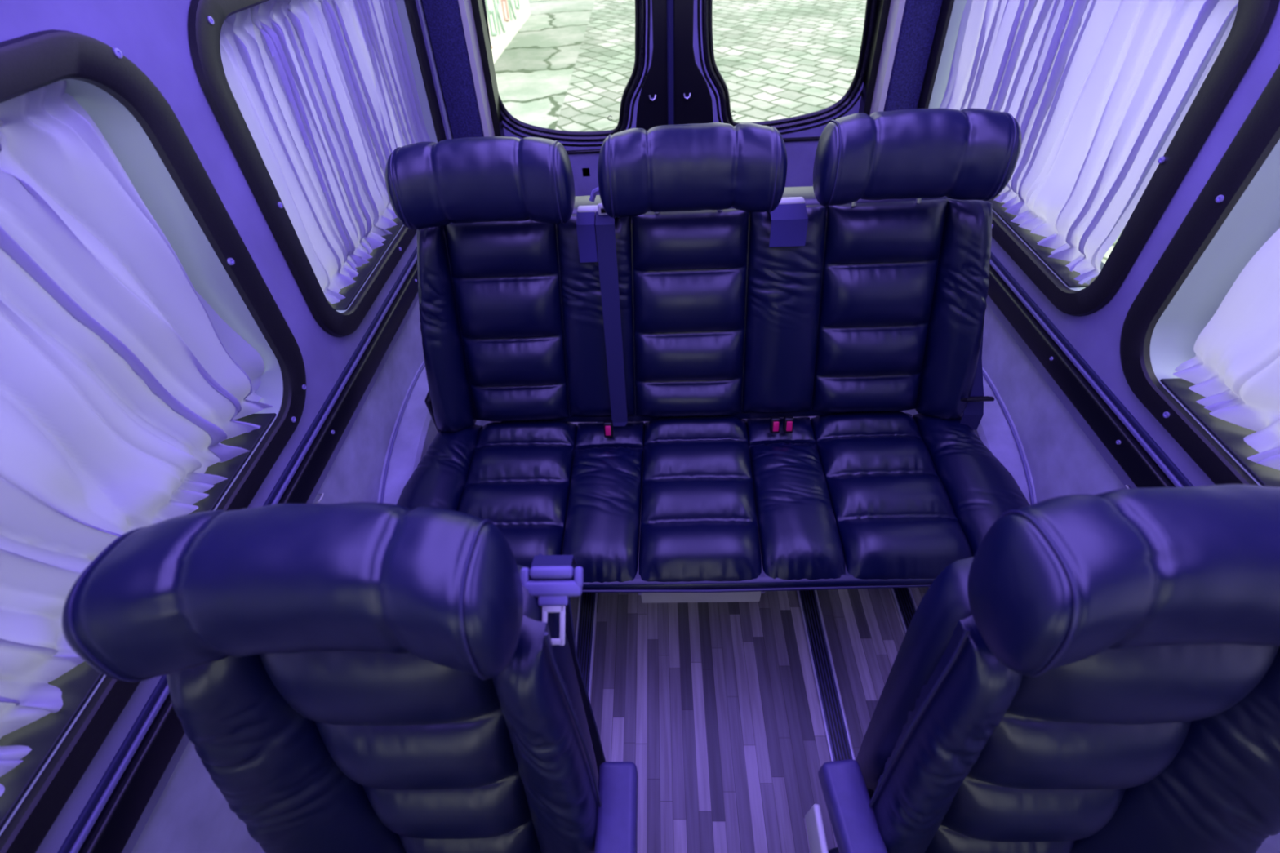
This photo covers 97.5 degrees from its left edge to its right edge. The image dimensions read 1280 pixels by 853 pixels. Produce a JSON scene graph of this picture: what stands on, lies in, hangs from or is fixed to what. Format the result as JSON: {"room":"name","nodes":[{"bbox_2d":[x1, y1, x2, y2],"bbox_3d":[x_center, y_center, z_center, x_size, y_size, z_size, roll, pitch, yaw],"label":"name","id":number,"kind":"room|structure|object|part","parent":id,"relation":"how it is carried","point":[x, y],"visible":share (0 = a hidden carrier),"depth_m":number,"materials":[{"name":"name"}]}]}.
{"room":"vehicle interior","nodes":[
{"label":"vehicle interior","id":0,"kind":"room"},
{"bbox_2d":[0,0,489,852],"bbox_3d":[-0.702,0.597,0.476,0.100,1.641,5.040,-1,45,2],"label":"wall","id":1,"kind":"structure","parent":0,"point":[392,427],"depth_m":0.97,"materials":[{"name":"purple plastic"}]},
{"bbox_2d":[0,29,306,852],"bbox_3d":[-0.769,0.167,0.521,0.159,0.680,1.375,-1,45,2],"label":"window","id":2,"kind":"structure","parent":1,"relation":"in","point":[136,121],"depth_m":0.82,"materials":[{"name":"grey"}]},
{"bbox_2d":[0,80,273,796],"bbox_3d":[-0.765,0.157,0.517,0.106,0.577,1.245,-1,45,2],"label":"window curtain","id":3,"kind":"object","parent":2,"relation":"hanging from","point":[121,385],"visible":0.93,"depth_m":0.76,"materials":[{"name":"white fabric"}]},
{"bbox_3d":[-0.777,0.370,0.728,0.100,0.006,1.105,-1,45,2],"label":"sill","id":4,"kind":"part","parent":2,"relation":"part of","materials":[{"name":"black"}]},
{"bbox_2d":[57,246,417,852],"bbox_3d":[-0.717,0.703,0.584,0.028,0.082,4.960,-1,45,2],"label":"trim","id":5,"kind":"structure","parent":1,"relation":"attached to","point":[108,819],"depth_m":0.84,"materials":[{"name":"black"}]},
{"bbox_3d":[-0.722,0.962,0.820,0.001,0.640,5.000,-1,45,2],"label":"panel","id":6,"kind":"part","parent":1,"relation":"part of","materials":[{"name":"plastic"}]},
{"bbox_2d":[187,0,446,337],"bbox_3d":[-0.755,-0.787,1.458,0.159,0.680,1.110,-1,45,2],"label":"window","id":7,"kind":"structure","parent":1,"relation":"in","point":[206,18],"depth_m":1.15,"materials":[{"name":"grey"}]},
{"bbox_2d":[219,0,430,304],"bbox_3d":[-0.749,-0.826,1.483,0.097,0.576,0.980,-1,45,2],"label":"window curtain","id":8,"kind":"object","parent":7,"relation":"hanging from","point":[325,91],"visible":0.9,"depth_m":1.35,"materials":[{"name":"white fabric"}]},
{"bbox_3d":[-0.763,-0.584,1.665,0.100,0.006,0.840,-1,45,2],"label":"sill","id":9,"kind":"part","parent":7,"relation":"part of","materials":[{"name":"black"}]},
{"bbox_2d":[314,493,324,503],"bbox_3d":[-0.708,0.158,1.241,0.019,0.013,0.028,-1,45,2],"label":"lashing eye","id":10,"kind":"object","parent":1,"relation":"attached to","point":[322,494],"visible":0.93,"depth_m":1.24,"materials":[{"name":"silver metal"}]},
{"bbox_2d":[417,0,504,138],"bbox_3d":[-0.622,-1.075,2.142,0.254,1.600,0.169,-1,45,2],"label":"pillar","id":11,"kind":"structure","parent":1,"relation":"attached to","point":[456,33],"depth_m":1.91,"materials":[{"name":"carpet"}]},
{"bbox_2d":[482,0,667,195],"bbox_3d":[-0.267,-1.150,2.165,0.768,1.600,0.047,-1,45,3],"label":"door","id":12,"kind":"structure","parent":1,"relation":"in","point":[644,99],"depth_m":2.11,"materials":[{"name":"black metal"}]},
{"bbox_3d":[0.029,-1.392,1.920,0.136,0.900,0.021,-1,45,2],"label":"column trim","id":13,"kind":"part","parent":12,"relation":"part of","materials":[{"name":"black plastic"}]},
{"bbox_2d":[489,416,929,852],"bbox_3d":[0.161,1.197,1.002,1.900,0.030,5.100,-1,45,2],"label":"floor","id":14,"kind":"structure","parent":0,"point":[715,708],"depth_m":1.45,"materials":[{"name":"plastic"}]},
{"bbox_2d":[62,502,638,852],"bbox_3d":[-0.272,0.670,0.719,0.534,1.151,0.720,-1,45,2],"label":"seat","id":15,"kind":"object","parent":14,"relation":"on","point":[353,677],"visible":1,"depth_m":0.59,"materials":[{"name":"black leather"}]},
{"bbox_3d":[-0.282,0.466,0.770,0.260,0.607,0.186,-1,45,2],"label":"quilted panel","id":16,"kind":"part","parent":15,"relation":"part of","materials":[{"name":"blue leather"}]},
{"bbox_3d":[-0.281,0.444,0.817,0.417,0.650,0.203,-1,45,2],"label":"backrest","id":17,"kind":"part","parent":15,"relation":"part of","materials":[{"name":"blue leather"}]},
{"bbox_3d":[-0.033,0.611,0.732,0.056,0.050,0.300,-1,45,2],"label":"armrest","id":18,"kind":"part","parent":15,"relation":"part of","materials":[{"name":"plastic"}]},
{"bbox_2d":[574,422,599,701],"bbox_3d":[-0.164,1.156,1.037,0.055,0.008,4.600,-1,45,2],"label":"trim","id":19,"kind":"structure","parent":14,"relation":"on","point":[584,638],"depth_m":1.59,"materials":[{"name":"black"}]},
{"bbox_2d":[385,108,1030,603],"bbox_3d":[0.147,-0.031,1.355,1.535,1.178,0.723,-1,45,2],"label":"seat","id":20,"kind":"object","parent":14,"relation":"on","point":[700,293],"visible":0.98,"depth_m":1.32,"materials":[{"name":"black leather"}]},
{"bbox_3d":[-0.326,-0.242,1.418,0.290,0.534,0.173,-1,45,2],"label":"quilted panel","id":21,"kind":"part","parent":20,"relation":"part of","materials":[{"name":"blue leather"}]},
{"bbox_3d":[-0.322,0.170,1.436,0.282,0.101,0.507,-1,45,2],"label":"quilted panel","id":22,"kind":"part","parent":20,"relation":"part of","materials":[{"name":"blue leather"}]},
{"bbox_3d":[0.122,-0.253,1.400,0.289,0.534,0.174,-1,45,2],"label":"quilted panel","id":23,"kind":"part","parent":20,"relation":"part of","materials":[{"name":"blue leather"}]},
{"bbox_3d":[0.144,-0.289,1.453,1.384,0.570,0.219,-1,45,2],"label":"backrest","id":24,"kind":"part","parent":20,"relation":"part of","materials":[{"name":"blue leather"}]},
{"bbox_3d":[0.148,0.158,1.417,0.298,0.100,0.507,-1,45,2],"label":"quilted panel","id":25,"kind":"part","parent":20,"relation":"part of","materials":[{"name":"blue leather"}]},
{"bbox_3d":[0.147,0.399,1.352,0.290,0.096,0.006,-1,45,2],"label":"plate","id":26,"kind":"part","parent":20,"relation":"part of","materials":[{"name":"white metal"}]},
{"bbox_3d":[0.583,-0.265,1.381,0.308,0.535,0.172,-1,45,2],"label":"quilted panel","id":27,"kind":"part","parent":20,"relation":"part of","materials":[{"name":"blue leather"}]},
{"bbox_3d":[0.612,0.146,1.398,0.298,0.099,0.507,-1,45,2],"label":"quilted panel","id":28,"kind":"part","parent":20,"relation":"part of","materials":[{"name":"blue leather"}]},
{"bbox_3d":[0.607,-0.512,1.212,0.012,0.082,0.024,-1,45,2],"label":"headrest post","id":29,"kind":"part","parent":20,"relation":"part of","materials":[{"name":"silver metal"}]},
{"bbox_2d":[796,590,855,761],"bbox_3d":[0.481,1.140,1.011,0.057,0.008,4.600,-1,45,2],"label":"trim","id":30,"kind":"structure","parent":14,"relation":"on","point":[834,722],"depth_m":1.48,"materials":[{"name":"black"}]},
{"bbox_2d":[889,587,917,633],"bbox_3d":[0.754,1.133,1.000,0.056,0.008,4.600,-1,45,2],"label":"trim","id":31,"kind":"structure","parent":14,"relation":"on","point":[905,604],"depth_m":1.61,"materials":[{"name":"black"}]},
{"bbox_2d":[804,484,1279,852],"bbox_3d":[0.521,0.660,0.677,0.560,1.152,0.700,-1,45,2],"label":"seat","id":32,"kind":"object","parent":14,"relation":"on","point":[1101,674],"visible":1,"depth_m":0.59,"materials":[{"name":"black leather"}]},
{"bbox_3d":[0.253,0.623,0.774,0.010,0.080,0.160,-1,45,2],"label":"armrest","id":33,"kind":"part","parent":32,"relation":"part of","materials":[{"name":"grey plastic"}]},
{"bbox_2d":[827,847,839,852],"bbox_3d":[0.551,0.917,0.811,0.519,0.098,0.515,-1,45,2],"label":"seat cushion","id":34,"kind":"object","parent":32,"relation":"on","point":[835,850],"depth_m":0.96,"materials":[{"name":"leather"}]},
{"bbox_3d":[0.302,0.601,0.719,0.055,0.050,0.300,-6,45,-2],"label":"armrest","id":35,"kind":"part","parent":32,"relation":"part of","materials":[{"name":"plastic"}]},
{"bbox_3d":[0.538,0.423,0.784,0.417,0.650,0.203,-1,45,2],"label":"backrest","id":36,"kind":"part","parent":32,"relation":"part of","materials":[{"name":"blue leather"}]},
{"bbox_3d":[0.537,0.446,0.737,0.260,0.607,0.185,-1,45,2],"label":"quilted panel","id":37,"kind":"part","parent":32,"relation":"part of","materials":[{"name":"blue leather"}]},
{"bbox_2d":[898,0,1279,852],"bbox_3d":[0.947,0.556,0.409,0.100,1.641,5.040,-1,45,2],"label":"wall","id":38,"kind":"structure","parent":0,"point":[1030,425],"depth_m":1.28,"materials":[{"name":"purple plastic"}]},
{"bbox_2d":[666,0,877,186],"bbox_3d":[0.527,-1.168,2.131,0.842,1.600,0.047,-1,45,2],"label":"door","id":39,"kind":"structure","parent":38,"relation":"in","point":[698,92],"depth_m":2.06,"materials":[{"name":"black metal"}]},
{"bbox_3d":[0.191,-1.396,1.913,0.160,0.900,0.021,-1,45,2],"label":"column trim","id":40,"kind":"part","parent":39,"relation":"part of","materials":[{"name":"black plastic"}]},
{"bbox_2d":[857,0,942,115],"bbox_3d":[0.918,-1.113,2.079,0.254,1.600,0.169,-1,45,2],"label":"trim","id":41,"kind":"structure","parent":38,"relation":"attached to","point":[904,31],"depth_m":1.87,"materials":[{"name":"fabric"}]},
{"bbox_2d":[987,252,1193,488],"bbox_3d":[0.976,0.661,0.516,0.028,0.082,4.960,-1,45,2],"label":"trim","id":42,"kind":"structure","parent":38,"relation":"attached to","point":[1144,461],"depth_m":1.23,"materials":[{"name":"black plastic"}]},
{"bbox_2d":[917,0,1279,315],"bbox_3d":[1.011,-0.853,1.408,0.159,0.680,1.190,-1,45,2],"label":"window","id":43,"kind":"structure","parent":38,"relation":"in","point":[1253,20],"depth_m":1.10,"materials":[{"name":"grey"}]},
{"bbox_3d":[1.045,-0.650,1.613,0.100,0.006,0.920,-1,45,2],"label":"sill","id":44,"kind":"part","parent":43,"relation":"part of","materials":[{"name":"black"}]},
{"bbox_2d":[939,0,1238,284],"bbox_3d":[1.003,-0.862,1.404,0.107,0.578,1.023,-1,45,2],"label":"window curtain","id":45,"kind":"object","parent":43,"relation":"hanging from","point":[1097,91],"visible":0.84,"depth_m":1.27,"materials":[{"name":"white fabric"}]},
{"bbox_3d":[1.012,0.919,0.750,0.001,0.640,5.000,-1,45,2],"label":"panel","id":46,"kind":"part","parent":38,"relation":"part of","materials":[{"name":"plastic"}]},
{"bbox_2d":[1120,64,1279,487],"bbox_3d":[0.997,0.113,0.460,0.159,0.680,1.405,-1,45,2],"label":"window","id":47,"kind":"structure","parent":38,"relation":"in","point":[1237,211],"depth_m":0.97,"materials":[{"name":"grey"}]},
{"bbox_3d":[1.031,0.315,0.665,0.100,0.006,1.135,-1,45,2],"label":"sill","id":48,"kind":"part","parent":47,"relation":"part of","materials":[{"name":"black plastic"}]},
{"bbox_2d":[1173,227,1279,470],"bbox_3d":[0.992,0.113,0.446,0.111,0.577,1.245,-1,45,2],"label":"window curtain","id":49,"kind":"object","parent":47,"relation":"hanging from","point":[1235,366],"visible":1,"depth_m":0.92,"materials":[{"name":"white fabric"}]},
{"label":"outside","id":50,"kind":"structure","parent":0,"visible":0},
{"bbox_2d":[555,0,1124,263],"bbox_3d":[0.274,-4.195,7.143,40.000,0.001,40.000,-1,45,2],"label":"street","id":51,"kind":"structure","parent":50,"point":[775,60],"depth_m":8.33,"materials":[{"name":"grey stone"}]},
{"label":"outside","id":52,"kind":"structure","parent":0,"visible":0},
{"bbox_2d":[493,0,595,129],"bbox_3d":[-7.367,-9.072,12.426,13.050,0.001,25.000,-1,45,2],"label":"stone pavement","id":53,"kind":"structure","parent":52,"point":[534,72],"depth_m":8.74,"materials":[{"name":"beige stone"}]},
{"bbox_2d":[484,0,530,63],"bbox_3d":[-2.458,-7.391,8.496,0.331,2.800,5.600,-1,45,2],"label":"wall","id":54,"kind":"structure","parent":53,"relation":"on","point":[505,18],"depth_m":9.33,"materials":[{"name":"paint"}]}
]}

